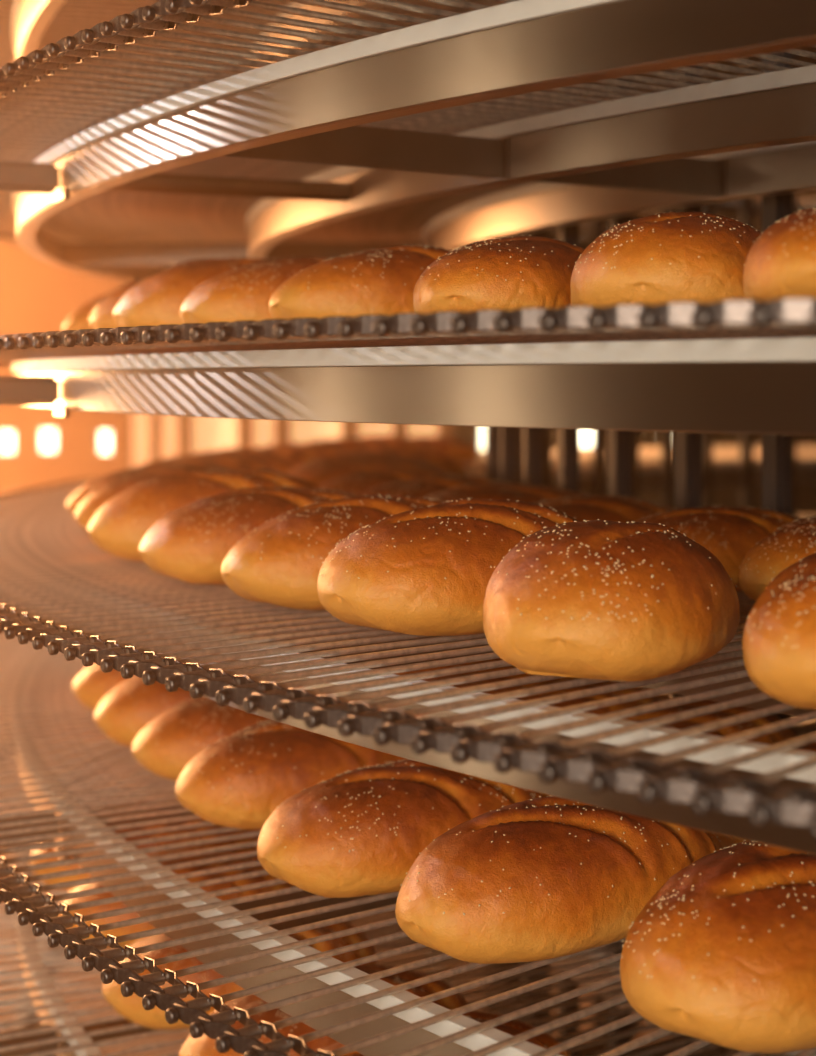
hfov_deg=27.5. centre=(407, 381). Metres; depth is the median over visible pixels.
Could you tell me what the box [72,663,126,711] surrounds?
bread loaf
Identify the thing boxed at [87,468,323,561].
bread loaf
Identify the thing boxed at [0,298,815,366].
conveyor belt
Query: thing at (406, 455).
bread loaf
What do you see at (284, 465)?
bread loaf
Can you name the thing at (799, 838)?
support frame
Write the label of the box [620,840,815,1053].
bread loaf
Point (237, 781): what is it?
bread loaf
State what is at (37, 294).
wall
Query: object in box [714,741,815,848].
bread loaf
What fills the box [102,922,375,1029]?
bread loaf
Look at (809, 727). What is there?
support frame
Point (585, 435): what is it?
window
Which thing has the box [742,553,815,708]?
bread loaf
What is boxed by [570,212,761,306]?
bread loaf
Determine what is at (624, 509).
bread loaf
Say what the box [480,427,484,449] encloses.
window
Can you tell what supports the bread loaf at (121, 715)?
on the conveyor belt at (28, 666)
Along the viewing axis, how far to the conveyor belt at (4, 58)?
2.00 m
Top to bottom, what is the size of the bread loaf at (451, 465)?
0.069 m
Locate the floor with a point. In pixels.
(554, 991)
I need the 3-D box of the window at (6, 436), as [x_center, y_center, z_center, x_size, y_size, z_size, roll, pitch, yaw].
[-1.597,0.241,6.665,0.079,0.099,0.070,0,0,0]
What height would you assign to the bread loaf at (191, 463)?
0.060 m
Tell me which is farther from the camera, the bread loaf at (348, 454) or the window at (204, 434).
the window at (204, 434)
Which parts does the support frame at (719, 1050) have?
arm, rail, tie rod, drum rail, drum rail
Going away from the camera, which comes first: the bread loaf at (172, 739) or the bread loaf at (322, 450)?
the bread loaf at (172, 739)
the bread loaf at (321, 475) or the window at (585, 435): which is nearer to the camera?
the bread loaf at (321, 475)
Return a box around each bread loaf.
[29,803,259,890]
[57,850,294,948]
[62,291,112,329]
[66,465,218,515]
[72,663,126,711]
[74,466,231,530]
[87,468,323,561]
[90,276,150,328]
[94,675,191,746]
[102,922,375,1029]
[114,257,271,326]
[130,461,243,468]
[131,697,270,780]
[139,486,359,584]
[140,454,280,472]
[175,720,405,829]
[178,964,467,1055]
[180,257,330,323]
[186,450,299,473]
[221,446,322,464]
[221,494,441,609]
[257,759,549,897]
[263,443,345,456]
[269,244,452,319]
[286,453,440,473]
[287,455,437,476]
[298,462,443,484]
[308,438,390,450]
[316,1011,570,1055]
[317,498,578,635]
[318,469,465,493]
[333,446,466,475]
[345,451,447,470]
[353,435,439,454]
[357,474,508,497]
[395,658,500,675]
[395,795,721,963]
[411,436,479,462]
[413,235,584,313]
[423,482,584,502]
[423,659,581,694]
[483,519,739,681]
[514,681,669,714]
[535,495,678,522]
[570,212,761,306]
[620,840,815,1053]
[622,697,796,745]
[636,505,800,590]
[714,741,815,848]
[739,516,815,600]
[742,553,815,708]
[743,207,815,300]
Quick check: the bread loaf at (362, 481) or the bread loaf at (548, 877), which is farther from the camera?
the bread loaf at (362, 481)
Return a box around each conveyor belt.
[0,0,815,203]
[0,0,815,247]
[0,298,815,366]
[0,443,815,836]
[0,513,815,1055]
[0,704,815,1055]
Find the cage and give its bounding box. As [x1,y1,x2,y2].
[485,4,795,1055]
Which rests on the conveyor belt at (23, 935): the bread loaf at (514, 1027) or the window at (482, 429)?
the bread loaf at (514, 1027)
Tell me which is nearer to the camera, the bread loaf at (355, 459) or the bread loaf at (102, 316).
the bread loaf at (102, 316)
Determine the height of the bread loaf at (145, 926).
0.082 m
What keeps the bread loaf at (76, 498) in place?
on the conveyor belt at (60, 591)
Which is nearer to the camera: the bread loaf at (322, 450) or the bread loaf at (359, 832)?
the bread loaf at (359, 832)
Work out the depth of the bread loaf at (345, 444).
3.26 m
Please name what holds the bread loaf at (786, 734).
on the conveyor belt at (28, 666)
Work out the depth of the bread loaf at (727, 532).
1.37 m
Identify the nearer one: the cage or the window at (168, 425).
the cage
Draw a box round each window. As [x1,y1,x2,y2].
[0,430,13,454]
[38,428,55,453]
[97,430,110,454]
[129,414,149,468]
[159,415,177,458]
[187,416,239,454]
[251,419,274,446]
[286,420,344,443]
[355,423,394,437]
[405,424,439,437]
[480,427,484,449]
[579,429,592,446]
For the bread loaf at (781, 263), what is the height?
0.070 m
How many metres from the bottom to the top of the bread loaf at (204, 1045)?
0.086 m
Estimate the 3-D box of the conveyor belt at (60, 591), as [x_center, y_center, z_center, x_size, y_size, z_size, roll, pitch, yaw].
[1.680,0.178,2.443,4.663,0.012,4.663,0,0,9]
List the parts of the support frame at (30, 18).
rail, drum rail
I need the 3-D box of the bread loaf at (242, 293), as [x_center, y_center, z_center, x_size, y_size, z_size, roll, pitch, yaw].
[-0.078,-0.070,1.468,0.257,0.077,0.136,0,0,-29]
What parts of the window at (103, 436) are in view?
pane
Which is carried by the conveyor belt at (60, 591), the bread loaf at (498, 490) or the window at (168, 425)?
the bread loaf at (498, 490)
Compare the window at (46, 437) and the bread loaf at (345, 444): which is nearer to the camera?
the bread loaf at (345, 444)
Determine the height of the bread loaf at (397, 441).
0.065 m
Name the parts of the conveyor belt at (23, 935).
rod, rod, rod, rod, rod, rod, rod, rod, rod, rod, rod, rod, rod, rod, rod, rod, rod, rod, rod, rod, rod, rod, rod, rod, rod, rod, rod, rod, rod, rod, rod, rod, rod, rod, rod, rod, rod, rod, rod, rod, rod, rod, rod, rod, rod, rod, rod, rod, rod, rod, rod, rod, rod, rod, rod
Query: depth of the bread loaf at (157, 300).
1.53 m
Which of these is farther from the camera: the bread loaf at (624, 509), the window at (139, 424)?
the window at (139, 424)
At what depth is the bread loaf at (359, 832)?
1.20 m
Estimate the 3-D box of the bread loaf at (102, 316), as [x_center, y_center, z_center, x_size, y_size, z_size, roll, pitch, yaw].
[-0.213,-0.077,1.798,0.256,0.090,0.146,0,0,-14]
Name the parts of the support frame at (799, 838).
rail, rail, drum rail, rail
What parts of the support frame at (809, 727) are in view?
rail, drum rail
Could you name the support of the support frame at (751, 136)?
attached to the upright post
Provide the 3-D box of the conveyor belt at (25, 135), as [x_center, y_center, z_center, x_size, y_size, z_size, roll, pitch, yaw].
[1.680,-0.225,2.443,4.663,0.012,4.663,0,0,9]
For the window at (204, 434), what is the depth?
6.66 m
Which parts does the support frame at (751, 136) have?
arm, clamp plate, rail, tie rod, rail, rail, drum rail, rail, drum rail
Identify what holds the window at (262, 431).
in the wall
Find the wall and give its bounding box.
[0,0,815,735]
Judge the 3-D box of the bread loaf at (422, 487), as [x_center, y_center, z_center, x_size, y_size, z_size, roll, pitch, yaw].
[0.043,0.139,1.848,0.264,0.073,0.135,0,0,-19]
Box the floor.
[0,736,670,1055]
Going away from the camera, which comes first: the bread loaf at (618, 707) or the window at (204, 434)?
the bread loaf at (618, 707)
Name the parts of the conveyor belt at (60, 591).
rod, rod, rod, rod, rod, rod, rod, rod, rod, rod, rod, rod, rod, rod, rod, rod, rod, rod, rod, rod, rod, rod, rod, rod, rod, rod, rod, rod, rod, rod, rod, rod, rod, rod, rod, rod, rod, rod, rod, rod, rod, rod, rod, rod, rod, rod, rod, rod, rod, rod, rod, rod, rod, rod, rod, rod, rod, rod, rod, rod, rod, rod, rod, rod, rod, rod, rod, rod, rod, rod, rod, rod, rod, rod, rod, rod, rod, rod, rod, rod, rod, rod, rod, rod, rod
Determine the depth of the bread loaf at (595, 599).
0.96 m
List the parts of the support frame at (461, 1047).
arm, clamp plate, rail, tie rod, rail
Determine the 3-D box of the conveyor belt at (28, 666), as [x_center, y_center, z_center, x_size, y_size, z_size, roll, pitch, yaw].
[1.680,0.375,2.443,4.663,0.012,4.663,0,0,9]
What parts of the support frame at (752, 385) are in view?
arm, clamp plate, rail, rail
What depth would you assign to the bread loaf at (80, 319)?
1.94 m
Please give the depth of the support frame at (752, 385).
0.99 m
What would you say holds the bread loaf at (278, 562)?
on the conveyor belt at (60, 591)
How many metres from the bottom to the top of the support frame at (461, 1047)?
0.054 m
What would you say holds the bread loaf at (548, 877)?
on the conveyor belt at (28, 666)
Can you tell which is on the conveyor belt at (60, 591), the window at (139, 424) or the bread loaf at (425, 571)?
the bread loaf at (425, 571)
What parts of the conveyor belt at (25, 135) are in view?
rod, rod, rod, rod, rod, rod, rod, rod, rod, rod, rod, rod, rod, rod, rod, rod, rod, rod, rod, rod, rod, rod, rod, rod, rod, rod, rod, rod, rod, rod, rod, rod, rod, rod, rod, rod, rod, rod, rod, rod, rod, rod, rod, rod, rod, rod, rod, rod, rod, rod, rod, rod, rod, rod, rod, rod, rod, rod, rod, rod, rod, rod, rod, rod, rod, rod, rod, rod, rod, rod, rod, rod, rod, rod, rod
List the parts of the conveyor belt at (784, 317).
rod, rod, rod, rod, rod, rod, rod, rod, rod, rod, rod, rod, rod, rod, rod, rod, rod, rod, rod, rod, rod, rod, rod, rod, rod, rod, rod, rod, rod, rod, rod, rod, rod, rod, rod, rod, rod, rod, rod, rod, rod, rod, rod, rod, rod, rod, rod, rod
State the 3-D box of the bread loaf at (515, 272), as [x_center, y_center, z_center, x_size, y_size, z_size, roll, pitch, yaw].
[0.079,-0.068,1.203,0.138,0.072,0.220,0,0,28]
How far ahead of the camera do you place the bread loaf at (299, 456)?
2.91 m
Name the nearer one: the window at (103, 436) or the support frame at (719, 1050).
the support frame at (719, 1050)
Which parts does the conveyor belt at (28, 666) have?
rod, rod, rod, rod, rod, rod, rod, rod, rod, rod, rod, rod, rod, rod, rod, rod, rod, rod, rod, rod, rod, rod, rod, rod, rod, rod, rod, rod, rod, rod, rod, rod, rod, rod, rod, rod, rod, rod, rod, rod, rod, rod, rod, rod, rod, rod, rod, rod, rod, rod, rod, rod, rod, rod, rod, rod, rod, rod, rod, rod, rod, rod, rod, rod, rod, rod, rod, rod, rod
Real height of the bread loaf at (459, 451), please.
0.058 m
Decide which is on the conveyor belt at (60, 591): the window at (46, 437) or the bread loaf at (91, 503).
the bread loaf at (91, 503)
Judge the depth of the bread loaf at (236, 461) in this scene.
2.57 m
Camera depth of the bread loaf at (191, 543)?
1.42 m
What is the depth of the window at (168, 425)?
6.66 m
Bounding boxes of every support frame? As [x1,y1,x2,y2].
[0,0,815,281]
[0,337,815,434]
[0,668,562,1055]
[0,748,815,1055]
[2,460,815,854]
[12,0,815,236]
[14,720,815,1027]
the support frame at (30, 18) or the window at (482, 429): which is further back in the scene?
the window at (482, 429)
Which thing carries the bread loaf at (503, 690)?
on the conveyor belt at (28, 666)
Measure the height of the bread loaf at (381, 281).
0.077 m
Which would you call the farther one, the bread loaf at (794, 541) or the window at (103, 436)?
the window at (103, 436)
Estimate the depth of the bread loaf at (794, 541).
1.24 m
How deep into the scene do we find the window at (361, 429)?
6.66 m

